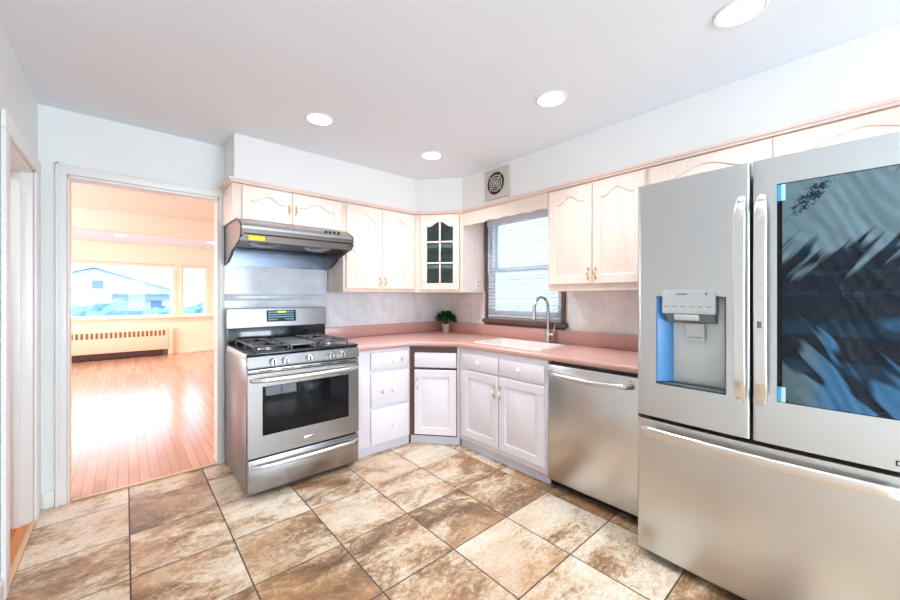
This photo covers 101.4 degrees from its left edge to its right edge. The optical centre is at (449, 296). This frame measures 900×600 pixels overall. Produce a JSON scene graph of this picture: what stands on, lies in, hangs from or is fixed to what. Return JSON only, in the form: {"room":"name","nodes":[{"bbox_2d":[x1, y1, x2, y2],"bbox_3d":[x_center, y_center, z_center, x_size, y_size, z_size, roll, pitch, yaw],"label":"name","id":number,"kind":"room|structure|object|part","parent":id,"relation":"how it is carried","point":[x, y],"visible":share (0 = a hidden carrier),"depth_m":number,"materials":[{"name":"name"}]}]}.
{"room":"kitchen","nodes":[
{"label":"kitchen","id":0,"kind":"room"},
{"bbox_2d":[0,22,37,579],"bbox_3d":[-0.214,0.065,-0.457,0.120,2.490,7.120,0,0,-41],"label":"wall","id":1,"kind":"structure","parent":0,"point":[17,97],"depth_m":1.81,"materials":[{"name":"paint"}]},
{"bbox_2d":[0,579,3,599],"bbox_3d":[0.135,1.260,-0.751,0.010,0.099,6.214,0,0,-41],"label":"baseboard","id":2,"kind":"structure","parent":1,"relation":"attached to","point":[1,580],"depth_m":1.56,"materials":[{"name":"white paint"}]},
{"bbox_2d":[1,108,40,599],"bbox_3d":[-2.259,0.250,1.867,0.146,2.120,0.870,0,0,-41],"label":"trim","id":3,"kind":"structure","parent":1,"relation":"attached to","point":[16,174],"depth_m":2.08,"materials":[{"name":"white paint"}]},
{"bbox_2d":[10,521,35,585],"bbox_3d":[-2.202,1.304,1.890,0.026,0.011,0.634,0,0,-41],"label":"threshold","id":4,"kind":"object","parent":1,"relation":"attached to","point":[19,554],"depth_m":1.88,"materials":[{"name":"beige wood"}]},
{"bbox_2d":[72,239,213,353],"bbox_3d":[-6.936,0.010,8.028,6.300,2.600,0.140,0,0,-41],"label":"wall","id":5,"kind":"structure","parent":0,"point":[188,332],"depth_m":8.32,"materials":[{"name":"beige paint"}]},
{"bbox_2d":[72,259,176,318],"bbox_3d":[-7.326,-0.148,7.616,2.680,1.194,0.142,0,0,-41],"label":"window","id":6,"kind":"structure","parent":5,"relation":"in","point":[75,262],"depth_m":8.04,"materials":[{"name":"white paint"}]},
{"bbox_3d":[-7.287,-0.725,7.572,2.610,0.024,0.024,0,0,-41],"label":"rod","id":7,"kind":"part","parent":6,"relation":"part of","materials":[{"name":"pink metal"}]},
{"bbox_2d":[72,315,213,320],"bbox_3d":[-6.987,0.465,7.829,3.360,0.030,0.089,0,0,-41],"label":"trim","id":8,"kind":"structure","parent":5,"relation":"attached to","point":[199,315],"depth_m":8.00,"materials":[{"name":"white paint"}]},
{"bbox_2d":[179,264,208,315],"bbox_3d":[-6.066,-0.148,8.727,0.580,1.194,0.142,0,0,-41],"label":"window","id":9,"kind":"structure","parent":5,"relation":"in","point":[205,269],"depth_m":8.74,"materials":[{"name":"white paint"}]},
{"bbox_2d":[191,346,213,351],"bbox_3d":[-5.310,1.258,9.359,2.099,0.095,0.013,0,0,-41],"label":"baseboard","id":10,"kind":"structure","parent":5,"relation":"attached to","point":[197,349],"depth_m":8.81,"materials":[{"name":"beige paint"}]},
{"bbox_2d":[72,183,213,222],"bbox_3d":[-3.348,-1.235,3.959,6.300,0.110,3.410,0,0,-41],"label":"ceiling","id":11,"kind":"structure","parent":0,"point":[83,196],"depth_m":4.67,"materials":[{"name":"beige paint"}]},
{"bbox_2d":[72,229,213,249],"bbox_3d":[-5.749,-1.218,6.682,6.300,0.145,3.450,0,0,-41],"label":"ceiling","id":12,"kind":"structure","parent":0,"point":[77,234],"depth_m":7.38,"materials":[{"name":"paint"}]},
{"bbox_2d":[72,207,213,240],"bbox_3d":[-4.542,-1.103,5.313,6.300,0.375,0.200,0,0,-41],"label":"wall","id":13,"kind":"structure","parent":12,"relation":"attached to","point":[82,218],"depth_m":5.27,"materials":[{"name":"beige paint"}]},
{"bbox_2d":[38,104,327,509],"bbox_3d":[-1.809,0.065,2.963,4.690,2.490,0.120,0,0,-41],"label":"wall","id":14,"kind":"structure","parent":0,"point":[64,136],"depth_m":2.37,"materials":[{"name":"paint"}]},
{"bbox_2d":[42,491,54,509],"bbox_3d":[-2.485,1.260,2.278,0.054,0.099,0.011,0,0,-41],"label":"baseboard","id":15,"kind":"structure","parent":14,"relation":"attached to","point":[48,498],"depth_m":2.27,"materials":[{"name":"white paint"}]},
{"bbox_2d":[55,162,224,507],"bbox_3d":[-2.158,0.236,2.643,0.913,2.148,0.158,0,0,-41],"label":"trim","id":16,"kind":"structure","parent":14,"relation":"attached to","point":[66,174],"depth_m":2.35,"materials":[{"name":"white paint"}]},
{"bbox_2d":[71,463,215,501],"bbox_3d":[-2.123,1.304,2.612,0.785,0.009,0.032,0,0,-41],"label":"threshold","id":17,"kind":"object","parent":14,"relation":"attached to","point":[212,464],"depth_m":2.57,"materials":[{"name":"beige wood"}]},
{"bbox_2d":[224,294,326,300],"bbox_3d":[-1.461,0.005,3.166,0.830,0.054,0.012,0,0,-41],"label":"trim","id":18,"kind":"structure","parent":14,"relation":"attached to","point":[227,297],"depth_m":3.13,"materials":[{"name":"metal"}]},
{"bbox_2d":[225,265,326,353],"bbox_3d":[-1.469,-0.050,3.174,0.830,1.000,0.011,0,0,-41],"label":"backsplash","id":19,"kind":"structure","parent":14,"relation":"attached to","point":[238,279],"depth_m":3.14,"materials":[{"name":"metal"}]},
{"bbox_2d":[223,182,342,231],"bbox_3d":[-1.339,-0.686,3.023,0.845,0.272,0.383,0,0,-41],"label":"upper cabinet","id":20,"kind":"object","parent":14,"relation":"attached to","point":[240,201],"visible":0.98,"depth_m":2.84,"materials":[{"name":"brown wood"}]},
{"bbox_3d":[-1.379,-0.686,2.788,0.349,0.244,0.018,0,0,-41],"label":"door","id":21,"kind":"part","parent":20,"relation":"part of","materials":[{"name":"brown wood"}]},
{"bbox_2d":[224,218,354,270],"bbox_3d":[-1.277,-0.397,2.963,0.845,0.309,0.566,0,0,-41],"label":"range hood","id":22,"kind":"object","parent":20,"relation":"attached to","point":[251,243],"visible":1,"depth_m":2.91,"materials":[{"name":"grey metal"}]},
{"bbox_3d":[-1.590,-0.397,2.687,0.009,0.309,0.566,0,0,-41],"label":"edge trim","id":23,"kind":"part","parent":22,"relation":"part of","materials":[{"name":"black plastic"}]},
{"bbox_3d":[-1.585,-0.396,2.692,0.012,0.302,0.556,0,0,-41],"label":"panel","id":24,"kind":"part","parent":22,"relation":"part of","materials":[{"name":"grey metal"}]},
{"bbox_3d":[-1.464,-0.385,3.160,0.787,0.278,0.011,0,0,-41],"label":"plate","id":25,"kind":"part","parent":22,"relation":"part of","materials":[{"name":"silver metal"}]},
{"bbox_3d":[-0.985,-0.396,3.221,0.012,0.302,0.556,0,0,-41],"label":"panel","id":26,"kind":"part","parent":22,"relation":"part of","materials":[{"name":"grey metal"}]},
{"bbox_3d":[-0.979,-0.397,3.226,0.009,0.309,0.566,0,0,-41],"label":"edge trim","id":27,"kind":"part","parent":22,"relation":"part of","materials":[{"name":"black plastic"}]},
{"bbox_3d":[-1.095,-0.686,3.039,0.398,0.244,0.018,0,0,-41],"label":"door","id":28,"kind":"part","parent":20,"relation":"part of","materials":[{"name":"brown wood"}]},
{"bbox_2d":[328,202,414,292],"bbox_3d":[-0.731,-0.432,3.559,0.772,0.780,0.383,0,0,-41],"label":"upper cabinet","id":29,"kind":"object","parent":14,"relation":"attached to","point":[383,259],"visible":0.98,"depth_m":3.40,"materials":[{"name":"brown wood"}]},
{"bbox_3d":[-0.772,-0.440,3.323,0.354,0.735,0.018,0,0,-41],"label":"door","id":30,"kind":"part","parent":29,"relation":"part of","materials":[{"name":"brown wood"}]},
{"bbox_3d":[-0.501,-0.440,3.562,0.359,0.735,0.018,0,0,-41],"label":"door","id":31,"kind":"part","parent":29,"relation":"part of","materials":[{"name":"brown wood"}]},
{"bbox_2d":[327,291,441,326],"bbox_3d":[-0.627,0.130,3.916,1.412,0.360,0.011,0,0,-41],"label":"backsplash","id":32,"kind":"structure","parent":14,"relation":"attached to","point":[343,308],"depth_m":3.83,"materials":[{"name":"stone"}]},
{"bbox_2d":[6,350,745,599],"bbox_3d":[-2.013,1.348,2.823,7.000,0.084,14.420,0,0,-41],"label":"floor","id":33,"kind":"structure","parent":0,"point":[411,520],"depth_m":2.09,"materials":[{"name":"tile"}]},
{"bbox_2d":[72,327,172,361],"bbox_3d":[-7.258,0.999,7.524,2.550,0.615,0.159,0,0,-41],"label":"radiator cover","id":34,"kind":"object","parent":33,"relation":"on","point":[87,345],"visible":0.67,"depth_m":7.73,"materials":[{"name":"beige metal"}]},
{"bbox_2d":[225,307,358,495],"bbox_3d":[-1.202,0.701,2.830,0.777,1.218,0.754,0,0,-41],"label":"gas range","id":35,"kind":"object","parent":33,"relation":"on","point":[292,389],"visible":1,"depth_m":2.61,"materials":[{"name":"silver metal"}]},
{"bbox_3d":[-1.514,0.394,2.598,0.004,0.036,0.590,0,0,-41],"label":"trim","id":36,"kind":"part","parent":35,"relation":"part of","materials":[{"name":"silver metal"}]},
{"bbox_3d":[-1.286,0.358,2.579,0.114,0.014,0.114,0,0,-41],"label":"burner","id":37,"kind":"part","parent":35,"relation":"part of","materials":[{"name":"metal"}]},
{"bbox_3d":[-1.162,0.430,2.427,0.048,0.048,0.031,0,0,-41],"label":"knob","id":38,"kind":"part","parent":35,"relation":"part of","materials":[{"name":"silver metal"}]},
{"bbox_3d":[-1.104,0.430,2.479,0.048,0.048,0.031,0,0,-41],"label":"knob","id":39,"kind":"part","parent":35,"relation":"part of","materials":[{"name":"silver metal"}]},
{"bbox_2d":[227,338,357,356],"bbox_3d":[-1.206,0.375,2.834,0.776,0.018,0.613,0,0,-41],"label":"cooktop","id":40,"kind":"object","parent":35,"relation":"in","point":[242,350],"depth_m":2.64,"materials":[{"name":"black metal"}]},
{"bbox_3d":[-1.005,1.162,2.606,0.768,0.216,0.028,0,0,-41],"label":"drawer","id":41,"kind":"part","parent":35,"relation":"part of","materials":[{"name":"silver metal"}]},
{"bbox_3d":[-1.009,0.427,2.610,0.776,0.082,0.050,0,0,-41],"label":"control panel","id":42,"kind":"part","parent":35,"relation":"part of","materials":[{"name":"silver metal"}]},
{"bbox_3d":[-1.005,0.772,2.606,0.768,0.540,0.028,0,0,-41],"label":"oven door","id":43,"kind":"part","parent":35,"relation":"part of","materials":[{"name":"silver metal"}]},
{"bbox_3d":[-0.978,0.542,2.575,0.749,0.028,0.075,0,0,-41],"label":"door handle","id":44,"kind":"part","parent":35,"relation":"part of","materials":[{"name":"silver metal"}]},
{"bbox_3d":[-0.980,1.097,2.577,0.745,0.024,0.068,0,0,-41],"label":"drawer handle","id":45,"kind":"part","parent":35,"relation":"part of","materials":[{"name":"silver metal"}]},
{"bbox_3d":[-0.985,0.430,2.583,0.048,0.048,0.031,0,0,-41],"label":"knob","id":46,"kind":"part","parent":35,"relation":"part of","materials":[{"name":"silver metal"}]},
{"bbox_3d":[-0.868,0.430,2.687,0.048,0.048,0.031,0,0,-41],"label":"knob","id":47,"kind":"part","parent":35,"relation":"part of","materials":[{"name":"silver metal"}]},
{"bbox_3d":[-0.804,0.430,2.744,0.048,0.048,0.031,0,0,-41],"label":"knob","id":48,"kind":"part","parent":35,"relation":"part of","materials":[{"name":"silver metal"}]},
{"bbox_2d":[357,346,408,458],"bbox_3d":[-0.762,0.875,3.338,0.545,0.867,0.696,0,0,-41],"label":"base cabinet","id":49,"kind":"object","parent":33,"relation":"on","point":[383,373],"visible":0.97,"depth_m":3.09,"materials":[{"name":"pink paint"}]},
{"bbox_3d":[-0.511,1.081,3.145,0.370,0.289,0.016,0,0,-41],"label":"drawer","id":50,"kind":"part","parent":49,"relation":"part of","materials":[{"name":"white wood"}]},
{"bbox_3d":[-0.511,0.772,3.145,0.370,0.276,0.016,0,0,-41],"label":"drawer","id":51,"kind":"part","parent":49,"relation":"part of","materials":[{"name":"white wood"}]},
{"bbox_3d":[-0.511,0.537,3.145,0.370,0.145,0.016,0,0,-41],"label":"drawer","id":52,"kind":"part","parent":49,"relation":"part of","materials":[{"name":"white wood"}]},
{"bbox_2d":[409,346,459,444],"bbox_3d":[-0.119,0.875,3.711,0.918,0.867,0.986,0,0,-41],"label":"base cabinet","id":53,"kind":"object","parent":33,"relation":"on","point":[433,370],"visible":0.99,"depth_m":3.25,"materials":[{"name":"white wood"}]},
{"bbox_3d":[-0.131,0.933,3.244,0.373,0.570,0.016,0,0,8],"label":"door","id":54,"kind":"part","parent":53,"relation":"part of","materials":[{"name":"white wood"}]},
{"bbox_3d":[-0.130,0.561,3.245,0.373,0.130,0.013,0,0,8],"label":"drawer","id":55,"kind":"part","parent":53,"relation":"part of","materials":[{"name":"white wood"}]},
{"bbox_2d":[325,321,637,373],"bbox_3d":[0.198,0.361,2.941,1.461,0.153,2.562,0,0,-41],"label":"countertop","id":56,"kind":"structure","parent":53,"relation":"on","point":[617,352],"depth_m":3.19,"materials":[{"name":"pink laminate"}]},
{"bbox_2d":[435,310,456,331],"bbox_3d":[-0.043,0.275,4.178,0.247,0.244,0.253,0,0,-41],"label":"potted plant","id":57,"kind":"object","parent":56,"relation":"on","point":[445,325],"visible":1,"depth_m":4.14,"materials":[{"name":"green plant"}]},
{"bbox_3d":[-0.047,0.351,4.177,0.092,0.090,0.092,0,0,-41],"label":"pot","id":58,"kind":"part","parent":57,"relation":"part of","materials":[{"name":"beige ceramic"}]},
{"bbox_2d":[474,338,564,350],"bbox_3d":[0.569,0.477,3.086,0.410,0.181,0.690,0,0,-41],"label":"sink","id":59,"kind":"object","parent":56,"relation":"in","point":[506,342],"visible":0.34,"depth_m":3.19,"materials":[{"name":"white ceramic"}]},
{"bbox_2d":[532,296,555,342],"bbox_3d":[0.786,0.195,3.094,0.255,0.406,0.105,0,0,-41],"label":"faucet","id":60,"kind":"object","parent":56,"relation":"on","point":[548,333],"visible":0.93,"depth_m":3.14,"materials":[{"name":"silver metal"}]},
{"bbox_3d":[0.771,0.138,3.105,0.221,0.290,0.024,0,0,-41],"label":"spout","id":61,"kind":"part","parent":60,"relation":"part of","materials":[{"name":"silver metal"}]},
{"bbox_3d":[0.874,0.287,3.136,0.037,0.110,0.052,0,0,-41],"label":"lever","id":62,"kind":"part","parent":60,"relation":"part of","materials":[{"name":"silver metal"}]},
{"bbox_2d":[459,347,550,483],"bbox_3d":[0.592,0.875,3.071,0.675,0.867,0.902,0,0,-41],"label":"base cabinet","id":63,"kind":"object","parent":33,"relation":"on","point":[503,398],"visible":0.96,"depth_m":2.81,"materials":[{"name":"white wood"}]},
{"bbox_3d":[0.245,0.546,3.023,0.016,0.128,0.403,0,0,-41],"label":"drawer","id":64,"kind":"part","parent":63,"relation":"part of","materials":[{"name":"white wood"}]},
{"bbox_3d":[0.244,0.909,3.022,0.018,0.562,0.403,0,0,-41],"label":"door","id":65,"kind":"part","parent":63,"relation":"part of","materials":[{"name":"white wood"}]},
{"bbox_3d":[0.521,0.546,2.710,0.016,0.128,0.410,0,0,-41],"label":"drawer","id":66,"kind":"part","parent":63,"relation":"part of","materials":[{"name":"white wood"}]},
{"bbox_3d":[0.520,0.909,2.709,0.018,0.562,0.410,0,0,-41],"label":"door","id":67,"kind":"part","parent":63,"relation":"part of","materials":[{"name":"white wood"}]},
{"bbox_2d":[548,361,640,519],"bbox_3d":[1.072,0.876,2.485,0.665,0.865,0.596,0,0,-41],"label":"dishwasher","id":68,"kind":"object","parent":33,"relation":"on","point":[593,413],"visible":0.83,"depth_m":2.28,"materials":[{"name":"silver metal"}]},
{"bbox_3d":[0.849,0.523,2.292,0.076,0.044,0.560,0,0,-41],"label":"handle","id":69,"kind":"part","parent":68,"relation":"part of","materials":[{"name":"silver metal"}]},
{"bbox_3d":[0.933,1.290,2.362,0.015,0.038,0.592,0,0,-41],"label":"toe panel","id":70,"kind":"part","parent":68,"relation":"part of","materials":[{"name":"black plastic"}]},
{"bbox_2d":[638,131,899,599],"bbox_3d":[1.547,0.376,1.800,0.938,1.868,0.908,0,0,-41],"label":"refrigerator","id":71,"kind":"object","parent":33,"relation":"on","point":[769,288],"visible":1,"depth_m":1.46,"materials":[{"name":"grey metal"}]},
{"bbox_3d":[1.124,0.017,1.727,0.084,1.150,0.458,0,0,-41],"label":"door","id":72,"kind":"part","parent":71,"relation":"part of","materials":[{"name":"silver metal"}]},
{"bbox_3d":[1.206,0.013,1.529,0.064,0.863,0.040,0,0,-41],"label":"handle","id":73,"kind":"part","parent":71,"relation":"part of","materials":[{"name":"silver metal"}]},
{"bbox_3d":[1.250,0.017,1.479,0.064,0.857,0.040,0,0,-41],"label":"handle","id":74,"kind":"part","parent":71,"relation":"part of","materials":[{"name":"silver metal"}]},
{"bbox_3d":[1.273,0.938,1.558,0.084,0.655,0.908,0,0,-41],"label":"freezer drawer","id":75,"kind":"part","parent":71,"relation":"part of","materials":[{"name":"silver metal"}]},
{"bbox_3d":[1.428,0.017,1.383,0.084,1.150,0.441,0,0,-41],"label":"door","id":76,"kind":"part","parent":71,"relation":"part of","materials":[{"name":"silver metal"}]},
{"bbox_3d":[1.411,-0.015,1.346,0.004,0.865,0.322,0,0,-44],"label":"glass panel","id":77,"kind":"part","parent":71,"relation":"part of","materials":[{"name":"glass"}]},
{"bbox_2d":[0,0,899,179],"bbox_3d":[0.605,-1.230,0.225,4.690,0.100,7.300,0,0,-41],"label":"ceiling","id":78,"kind":"structure","parent":0,"point":[398,81],"depth_m":1.84,"materials":[{"name":"paint"}]},
{"bbox_2d":[305,112,333,125],"bbox_3d":[-0.867,-1.177,2.447,0.184,0.006,0.184,0,0,-41],"label":"recessed light","id":79,"kind":"object","parent":78,"relation":"in","point":[316,118],"visible":1,"depth_m":2.44,"materials":[{"name":"paint"}]},
{"bbox_2d":[420,151,441,159],"bbox_3d":[-0.155,-1.177,3.075,0.184,0.006,0.184,0,0,-41],"label":"recessed light","id":80,"kind":"object","parent":78,"relation":"in","point":[429,155],"visible":1,"depth_m":3.07,"materials":[{"name":"paint"}]},
{"bbox_2d":[535,90,566,107],"bbox_3d":[0.605,-1.177,2.198,0.184,0.006,0.184,0,0,-41],"label":"recessed light","id":81,"kind":"object","parent":78,"relation":"in","point":[548,99],"visible":1,"depth_m":2.19,"materials":[{"name":"paint"}]},
{"bbox_2d":[713,0,768,27],"bbox_3d":[1.200,-1.177,1.523,0.184,0.006,0.184,0,0,-41],"label":"recessed light","id":82,"kind":"object","parent":78,"relation":"in","point":[735,13],"visible":1,"depth_m":1.52,"materials":[{"name":"paint"}]},
{"bbox_2d":[489,228,575,330],"bbox_3d":[2.299,0.065,1.759,0.120,2.490,7.120,0,0,-41],"label":"wall","id":83,"kind":"structure","parent":0,"point":[570,296],"depth_m":3.13,"materials":[{"name":"paint"}]},
{"bbox_2d":[410,213,484,292],"bbox_3d":[-0.102,-0.432,3.901,0.620,0.780,0.702,0,0,-41],"label":"upper cabinet","id":84,"kind":"object","parent":83,"relation":"attached to","point":[449,254],"visible":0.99,"depth_m":3.70,"materials":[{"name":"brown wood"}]},
{"bbox_2d":[427,246,452,254],"bbox_3d":[-0.094,-0.502,3.909,0.545,0.016,0.650,0,0,-41],"label":"shelf","id":85,"kind":"object","parent":84,"relation":"attached to","point":[431,250],"depth_m":3.94,"materials":[{"name":"teal glass"}]},
{"bbox_2d":[427,267,452,271],"bbox_3d":[-0.094,-0.292,3.909,0.545,0.016,0.650,0,0,-41],"label":"shelf","id":86,"kind":"object","parent":84,"relation":"attached to","point":[429,269],"depth_m":3.86,"materials":[{"name":"glass"}]},
{"bbox_3d":[-0.100,-0.439,3.663,0.393,0.743,0.018,0,0,9],"label":"door","id":87,"kind":"part","parent":84,"relation":"part of","materials":[{"name":"white wood"}]},
{"bbox_2d":[475,279,479,288],"bbox_3d":[0.282,-0.130,3.767,0.060,0.100,0.007,0,0,-41],"label":"outlet","id":88,"kind":"object","parent":84,"relation":"attached to","point":[477,281],"visible":1,"depth_m":3.76,"materials":[{"name":"white plastic"}]},
{"bbox_2d":[463,192,547,225],"bbox_3d":[0.457,-0.759,3.279,0.018,0.127,0.970,0,0,-41],"label":"valance","id":89,"kind":"object","parent":84,"relation":"attached to","point":[533,203],"visible":1,"depth_m":3.21,"materials":[{"name":"beige wood"}]},
{"bbox_2d":[442,293,484,323],"bbox_3d":[0.133,0.130,4.114,0.011,0.360,0.694,0,0,-41],"label":"backsplash","id":90,"kind":"structure","parent":83,"relation":"attached to","point":[467,307],"depth_m":4.05,"materials":[{"name":"tile"}]},
{"bbox_2d":[482,221,567,329],"bbox_3d":[0.710,-0.278,3.511,0.165,1.145,0.960,0,0,-41],"label":"window","id":91,"kind":"structure","parent":83,"relation":"in","point":[520,323],"depth_m":3.71,"materials":[{"name":"brown wood"}]},
{"bbox_3d":[0.745,-0.511,3.548,0.025,0.523,0.786,0,0,-41],"label":"sash","id":92,"kind":"part","parent":91,"relation":"part of","materials":[{"name":"white plastic"}]},
{"bbox_2d":[487,209,560,319],"bbox_3d":[0.674,-0.294,3.486,0.058,0.992,0.850,0,0,-41],"label":"window blind","id":93,"kind":"object","parent":91,"relation":"attached to","point":[541,213],"visible":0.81,"depth_m":3.50,"materials":[{"name":"white plastic"}]},
{"bbox_3d":[0.682,0.194,3.493,0.032,0.016,0.842,0,0,-41],"label":"rail","id":94,"kind":"part","parent":93,"relation":"part of","materials":[{"name":"white plastic"}]},
{"bbox_3d":[0.718,-0.059,3.525,0.025,0.463,0.786,0,0,-41],"label":"sash","id":95,"kind":"part","parent":91,"relation":"part of","materials":[{"name":"white plastic"}]},
{"bbox_2d":[548,168,647,291],"bbox_3d":[1.115,-0.432,2.716,0.363,0.780,0.735,0,0,-41],"label":"upper cabinet","id":96,"kind":"object","parent":83,"relation":"attached to","point":[593,226],"visible":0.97,"depth_m":2.60,"materials":[{"name":"beige wood"}]},
{"bbox_3d":[0.896,-0.450,2.752,0.018,0.715,0.348,0,0,-41],"label":"door","id":97,"kind":"part","parent":96,"relation":"part of","materials":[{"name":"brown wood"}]},
{"bbox_3d":[1.130,-0.450,2.487,0.018,0.715,0.346,0,0,-41],"label":"door","id":98,"kind":"part","parent":96,"relation":"part of","materials":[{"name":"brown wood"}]},
{"bbox_2d":[576,291,637,335],"bbox_3d":[1.325,0.130,2.763,0.011,0.360,0.815,0,0,-41],"label":"backsplash","id":99,"kind":"structure","parent":83,"relation":"attached to","point":[613,312],"depth_m":2.87,"materials":[{"name":"tile"}]},
{"bbox_2d":[648,106,899,184],"bbox_3d":[1.776,-0.692,1.991,0.330,0.260,1.220,0,0,-41],"label":"upper cabinet","id":100,"kind":"object","parent":83,"relation":"attached to","point":[886,121],"visible":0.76,"depth_m":1.84,"materials":[{"name":"beige wood"}]},
{"bbox_3d":[1.461,-0.693,2.111,0.018,0.238,0.584,0,0,-41],"label":"door","id":101,"kind":"part","parent":100,"relation":"part of","materials":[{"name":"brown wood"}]},
{"bbox_3d":[1.854,-0.693,1.665,0.018,0.238,0.588,0,0,-41],"label":"door","id":102,"kind":"part","parent":100,"relation":"part of","materials":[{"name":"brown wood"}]},
{"bbox_2d":[225,23,899,214],"bbox_3d":[1.413,-1.017,0.978,2.239,0.324,7.118,0,0,-41],"label":"soffit","id":103,"kind":"structure","parent":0,"point":[864,70],"depth_m":2.36,"materials":[{"name":"paint"}]},
{"bbox_2d":[485,164,509,201],"bbox_3d":[0.413,-1.012,3.289,0.034,0.270,0.284,0,0,-41],"label":"exhaust fan","id":104,"kind":"object","parent":103,"relation":"attached to","point":[497,181],"visible":1,"depth_m":3.27,"materials":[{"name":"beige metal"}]},
{"bbox_2d":[488,172,503,194],"bbox_3d":[0.411,-1.012,3.287,0.002,0.210,0.210,0,0,-41],"label":"grille","id":105,"kind":"object","parent":104,"relation":"attached to","point":[495,179],"depth_m":3.28,"materials":[{"name":"metal"}]},
{"bbox_2d":[219,96,899,214],"bbox_3d":[0.458,-0.841,2.700,4.380,0.031,1.562,0,0,20],"label":"trim","id":106,"kind":"structure","parent":103,"relation":"attached to","point":[893,102],"depth_m":2.37,"materials":[{"name":"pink wood"}]},
{"label":"outside","id":107,"kind":"structure","parent":0,"visible":0},
{"bbox_3d":[-10.744,2.060,25.576,44.000,0.300,31.100,0,0,-41],"label":"ground","id":108,"kind":"structure","parent":107,"visible":0},
{"bbox_2d":[72,265,186,307],"bbox_3d":[-28.483,-0.240,29.666,11.200,4.300,8.300,0,0,-41],"label":"house","id":109,"kind":"structure","parent":108,"relation":"on","point":[91,284],"depth_m":27.82,"materials":[{"name":"white"}]},
{"bbox_3d":[-26.167,-0.890,27.341,0.600,0.600,0.010,0,0,-41],"label":"pane","id":110,"kind":"part","parent":109,"relation":"part of","materials":[{"name":"blue glass"}]},
{"bbox_3d":[-23.617,0.660,29.590,0.700,0.700,0.010,0,0,-41],"label":"pane","id":111,"kind":"part","parent":109,"relation":"part of","materials":[{"name":"glass"}]},
{"bbox_2d":[72,298,202,316],"bbox_3d":[-10.463,1.095,11.882,11.803,2.163,2.396,0,0,-41],"label":"hedge","id":112,"kind":"object","parent":108,"relation":"on","point":[116,307],"visible":0.08,"depth_m":11.44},
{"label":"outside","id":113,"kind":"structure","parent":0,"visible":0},
{"bbox_3d":[4.576,2.060,8.354,11.800,0.300,14.800,0,0,-41],"label":"yard","id":114,"kind":"structure","parent":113,"visible":0},
{"bbox_2d":[498,217,557,311],"bbox_3d":[4.276,-1.190,8.089,6.000,6.200,10.800,0,0,-41],"label":"house","id":115,"kind":"structure","parent":114,"relation":"on","point":[542,222],"depth_m":7.45,"materials":[{"name":"white"}]}
]}

